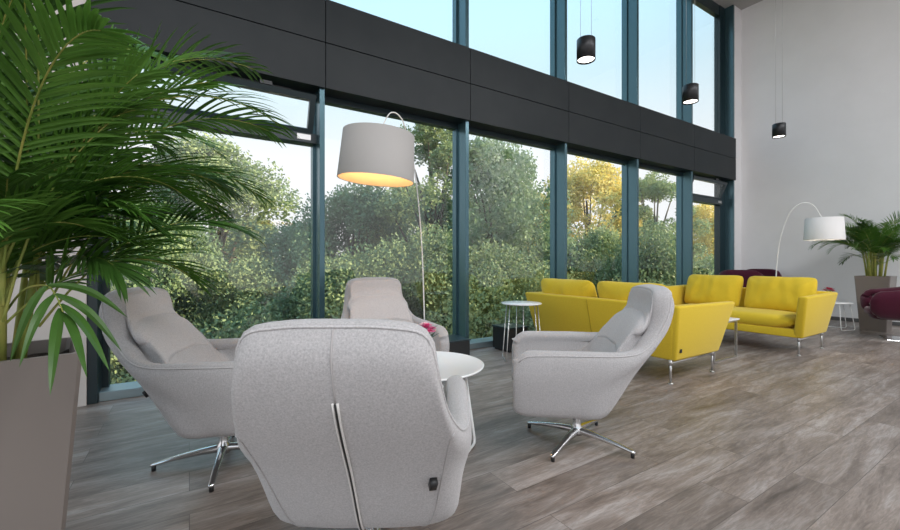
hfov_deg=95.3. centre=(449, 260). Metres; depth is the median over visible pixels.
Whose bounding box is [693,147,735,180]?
trim
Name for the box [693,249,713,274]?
shrub
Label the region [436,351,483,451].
coffee table
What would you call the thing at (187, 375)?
swivel armchair
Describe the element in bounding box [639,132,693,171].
trim
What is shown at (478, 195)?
tree
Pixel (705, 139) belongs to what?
trim
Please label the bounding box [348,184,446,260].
tree
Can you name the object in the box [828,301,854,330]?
side table
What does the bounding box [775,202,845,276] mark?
arc floor lamp
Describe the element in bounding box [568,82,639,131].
trim
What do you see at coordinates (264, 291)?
shrub
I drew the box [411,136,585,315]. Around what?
tree
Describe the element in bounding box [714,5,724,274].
trim
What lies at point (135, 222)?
tree
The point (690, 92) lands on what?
pendant light
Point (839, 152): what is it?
wall
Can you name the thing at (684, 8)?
column
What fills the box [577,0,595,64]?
pendant light
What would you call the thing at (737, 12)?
wall
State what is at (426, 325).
flower vase
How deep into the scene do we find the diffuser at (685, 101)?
5.71 m
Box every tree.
[111,192,209,377]
[146,129,301,320]
[220,216,278,272]
[232,219,354,301]
[274,182,424,316]
[347,123,498,317]
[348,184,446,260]
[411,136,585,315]
[411,195,500,248]
[493,192,548,256]
[523,156,644,276]
[568,223,621,281]
[600,210,675,247]
[613,171,713,268]
[675,204,713,268]
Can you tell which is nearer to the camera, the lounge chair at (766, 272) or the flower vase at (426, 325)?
the flower vase at (426, 325)
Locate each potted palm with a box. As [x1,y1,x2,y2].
[0,0,299,529]
[808,211,899,332]
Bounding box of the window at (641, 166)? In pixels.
[639,163,681,175]
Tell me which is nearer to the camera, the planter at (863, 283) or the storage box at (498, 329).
the storage box at (498, 329)
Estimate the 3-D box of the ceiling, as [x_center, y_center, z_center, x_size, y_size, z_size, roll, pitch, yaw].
[3.613,-6.335,-1.181,18.830,0.250,16.130,0,0,-32]
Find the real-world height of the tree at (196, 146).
11.131 m
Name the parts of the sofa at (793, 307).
armrest, backrest, seat frame, leg, support rail, armrest, leg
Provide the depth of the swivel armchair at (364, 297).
3.90 m
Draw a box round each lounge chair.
[719,270,762,286]
[747,269,781,276]
[860,287,899,340]
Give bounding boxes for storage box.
[448,334,470,354]
[492,323,528,352]
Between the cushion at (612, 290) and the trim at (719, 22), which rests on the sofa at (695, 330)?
the cushion at (612, 290)
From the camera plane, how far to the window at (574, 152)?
7.52 m
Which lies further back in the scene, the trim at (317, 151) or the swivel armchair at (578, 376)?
the trim at (317, 151)
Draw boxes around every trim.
[87,58,109,404]
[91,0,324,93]
[176,0,324,42]
[311,88,324,318]
[325,96,457,130]
[452,0,468,337]
[469,84,568,144]
[470,48,568,110]
[567,112,639,160]
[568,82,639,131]
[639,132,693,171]
[640,106,693,146]
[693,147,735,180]
[694,124,735,158]
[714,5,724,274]
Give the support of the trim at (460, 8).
on the floor
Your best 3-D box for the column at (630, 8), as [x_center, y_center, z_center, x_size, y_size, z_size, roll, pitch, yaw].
[3.511,-2.480,7.994,0.114,7.460,0.334,0,0,-32]
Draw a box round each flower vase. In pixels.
[420,322,438,336]
[823,287,834,291]
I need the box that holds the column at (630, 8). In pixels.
[622,0,638,282]
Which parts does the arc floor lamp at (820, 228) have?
lamp shade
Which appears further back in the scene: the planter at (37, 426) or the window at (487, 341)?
the window at (487, 341)
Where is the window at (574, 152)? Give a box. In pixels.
[567,148,627,164]
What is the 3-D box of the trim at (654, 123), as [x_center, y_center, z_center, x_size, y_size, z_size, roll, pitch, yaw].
[4.376,-2.719,8.523,1.964,0.493,0.369,0,0,-32]
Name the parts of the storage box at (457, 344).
lid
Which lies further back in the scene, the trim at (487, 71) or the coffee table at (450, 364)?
the trim at (487, 71)
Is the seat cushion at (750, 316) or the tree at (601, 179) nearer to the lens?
the seat cushion at (750, 316)
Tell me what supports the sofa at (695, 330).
on the floor
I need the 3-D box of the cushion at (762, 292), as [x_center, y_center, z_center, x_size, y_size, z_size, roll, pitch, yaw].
[4.973,0.501,6.200,0.363,0.530,0.870,0,0,-32]
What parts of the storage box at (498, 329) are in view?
lid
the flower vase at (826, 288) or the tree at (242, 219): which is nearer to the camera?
the flower vase at (826, 288)
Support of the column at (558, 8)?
on the floor
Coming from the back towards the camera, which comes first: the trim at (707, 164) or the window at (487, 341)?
the trim at (707, 164)
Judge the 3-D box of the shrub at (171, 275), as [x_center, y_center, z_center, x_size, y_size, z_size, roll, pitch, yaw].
[-7.127,2.454,11.423,6.573,7.966,6.561,0,0,-40]
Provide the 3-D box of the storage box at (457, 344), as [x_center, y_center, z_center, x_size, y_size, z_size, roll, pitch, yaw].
[-0.138,1.115,5.138,0.700,0.270,0.400,0,0,-32]
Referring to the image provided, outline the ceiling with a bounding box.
[713,0,761,9]
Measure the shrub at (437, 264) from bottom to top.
7.691 m
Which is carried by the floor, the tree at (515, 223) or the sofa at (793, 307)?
the sofa at (793, 307)
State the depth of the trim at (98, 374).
3.60 m
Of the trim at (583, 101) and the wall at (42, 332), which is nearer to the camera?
the wall at (42, 332)
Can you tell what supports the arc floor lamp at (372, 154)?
on the floor
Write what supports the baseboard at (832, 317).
attached to the wall at (839, 152)
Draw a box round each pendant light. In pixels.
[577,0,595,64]
[682,83,698,104]
[772,0,785,138]
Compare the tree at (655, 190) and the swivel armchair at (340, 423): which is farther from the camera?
the tree at (655, 190)
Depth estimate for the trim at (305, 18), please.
4.37 m
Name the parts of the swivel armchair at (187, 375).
leg, leg, leg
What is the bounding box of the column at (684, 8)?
[676,0,692,284]
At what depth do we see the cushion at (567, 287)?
5.21 m
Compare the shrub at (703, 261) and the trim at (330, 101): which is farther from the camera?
the shrub at (703, 261)
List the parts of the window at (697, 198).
rail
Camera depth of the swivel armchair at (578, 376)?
2.50 m
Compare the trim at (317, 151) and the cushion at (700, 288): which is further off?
the cushion at (700, 288)
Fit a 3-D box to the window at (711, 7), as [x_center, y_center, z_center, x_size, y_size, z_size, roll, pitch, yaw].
[5.836,-4.588,9.563,1.610,3.245,0.100,0,0,-32]
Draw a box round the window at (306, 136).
[98,53,316,401]
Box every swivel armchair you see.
[99,287,239,492]
[231,319,471,529]
[341,277,448,351]
[512,284,673,461]
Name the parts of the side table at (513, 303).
leg, leg, leg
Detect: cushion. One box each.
[541,278,597,297]
[597,281,667,299]
[680,303,795,327]
[684,274,743,306]
[744,276,817,311]
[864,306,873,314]
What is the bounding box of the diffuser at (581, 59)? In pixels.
[578,56,593,62]
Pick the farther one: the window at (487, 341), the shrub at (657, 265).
the shrub at (657, 265)
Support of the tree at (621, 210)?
on the ground
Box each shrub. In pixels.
[110,215,289,383]
[110,353,134,383]
[173,253,310,338]
[197,249,448,338]
[326,218,523,338]
[420,237,581,338]
[567,221,713,297]
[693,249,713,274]
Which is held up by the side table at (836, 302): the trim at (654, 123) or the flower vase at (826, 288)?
the flower vase at (826, 288)
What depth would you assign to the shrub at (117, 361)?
10.67 m
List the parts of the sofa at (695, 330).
armrest, backrest, leg, support rail, armrest, leg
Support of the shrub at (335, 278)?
on the ground
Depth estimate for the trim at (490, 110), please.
6.19 m
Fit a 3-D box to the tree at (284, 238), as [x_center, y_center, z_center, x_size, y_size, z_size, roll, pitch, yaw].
[-5.477,2.125,14.884,5.187,7.324,4.916,0,0,-8]
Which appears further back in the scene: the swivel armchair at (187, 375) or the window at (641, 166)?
the window at (641, 166)
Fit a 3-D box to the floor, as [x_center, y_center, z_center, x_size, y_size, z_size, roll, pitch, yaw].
[3.523,1.350,-1.321,18.530,0.200,15.990,0,0,-32]
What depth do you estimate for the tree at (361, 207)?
13.47 m
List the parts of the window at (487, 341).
rail, rail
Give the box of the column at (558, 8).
[550,0,566,278]
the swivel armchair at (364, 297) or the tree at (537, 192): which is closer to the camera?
the swivel armchair at (364, 297)
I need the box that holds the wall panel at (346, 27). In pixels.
[325,0,469,83]
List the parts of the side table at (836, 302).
leg, leg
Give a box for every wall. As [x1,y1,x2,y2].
[2,0,86,406]
[725,5,740,269]
[741,0,899,321]
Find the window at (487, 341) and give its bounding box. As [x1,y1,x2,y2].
[469,127,555,348]
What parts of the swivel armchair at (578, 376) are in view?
leg, leg, leg, leg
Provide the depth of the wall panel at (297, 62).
4.12 m
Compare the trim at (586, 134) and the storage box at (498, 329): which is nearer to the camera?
the storage box at (498, 329)
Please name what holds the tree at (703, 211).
on the ground
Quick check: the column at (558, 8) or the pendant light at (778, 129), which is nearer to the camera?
the column at (558, 8)
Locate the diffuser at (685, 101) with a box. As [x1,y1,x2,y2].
[684,100,697,102]
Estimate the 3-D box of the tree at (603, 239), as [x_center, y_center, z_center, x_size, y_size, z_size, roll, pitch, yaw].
[5.379,2.210,14.910,3.617,7.148,3.572,0,0,27]
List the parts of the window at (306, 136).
rail, sash, rail, vent plate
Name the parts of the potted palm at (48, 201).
frond stem, frond stem, frond stem, frond stem, frond stem, frond stem, frond stem, frond stem, frond stem, frond stem, frond stem, frond stem, frond stem, frond stem, frond stem, frond stem, frond stem, frond stem, frond stem, frond stem, frond stem, frond stem, frond stem, frond stem, frond stem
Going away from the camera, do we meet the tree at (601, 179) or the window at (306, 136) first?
the window at (306, 136)
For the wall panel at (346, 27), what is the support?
attached to the trim
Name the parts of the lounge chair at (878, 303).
seat, plate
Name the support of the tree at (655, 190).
on the ground
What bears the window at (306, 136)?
in the wall at (42, 332)
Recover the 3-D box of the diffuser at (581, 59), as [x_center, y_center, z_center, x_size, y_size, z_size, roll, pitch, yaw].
[1.493,-2.221,4.500,0.176,0.006,0.176,0,0,0]
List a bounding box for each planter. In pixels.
[0,337,80,529]
[854,275,896,332]
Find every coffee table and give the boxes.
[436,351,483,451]
[713,317,738,362]
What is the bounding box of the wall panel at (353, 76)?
[325,43,469,123]
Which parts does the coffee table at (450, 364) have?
leg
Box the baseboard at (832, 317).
[830,316,899,325]
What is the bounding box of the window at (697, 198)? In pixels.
[693,175,727,205]
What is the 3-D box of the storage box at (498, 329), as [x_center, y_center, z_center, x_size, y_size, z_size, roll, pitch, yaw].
[0.850,1.080,5.802,0.360,0.340,0.380,0,0,-32]
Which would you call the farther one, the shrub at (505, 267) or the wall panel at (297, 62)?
the shrub at (505, 267)
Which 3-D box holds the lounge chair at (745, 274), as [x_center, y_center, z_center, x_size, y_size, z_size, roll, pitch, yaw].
[6.289,0.716,8.741,0.875,1.068,0.907,0,0,-39]
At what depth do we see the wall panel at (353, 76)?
5.09 m
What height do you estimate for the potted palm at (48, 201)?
2.731 m
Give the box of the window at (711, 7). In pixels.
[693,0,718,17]
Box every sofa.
[525,278,734,384]
[667,274,837,355]
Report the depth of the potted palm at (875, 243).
7.26 m
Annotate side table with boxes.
[502,301,541,360]
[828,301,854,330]
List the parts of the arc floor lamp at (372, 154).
lamp shade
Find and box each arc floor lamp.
[337,112,443,386]
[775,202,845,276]
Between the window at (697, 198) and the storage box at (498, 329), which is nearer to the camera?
the storage box at (498, 329)
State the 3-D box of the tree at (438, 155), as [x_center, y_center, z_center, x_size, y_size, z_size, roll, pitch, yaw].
[-0.564,0.125,14.793,5.557,11.353,5.286,0,0,29]
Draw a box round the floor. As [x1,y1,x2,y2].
[65,320,899,529]
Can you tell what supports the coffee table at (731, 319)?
on the floor
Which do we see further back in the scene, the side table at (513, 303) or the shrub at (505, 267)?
the shrub at (505, 267)
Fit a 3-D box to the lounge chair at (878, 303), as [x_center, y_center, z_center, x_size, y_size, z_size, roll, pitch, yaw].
[7.208,0.716,6.516,0.875,1.068,0.907,0,0,37]

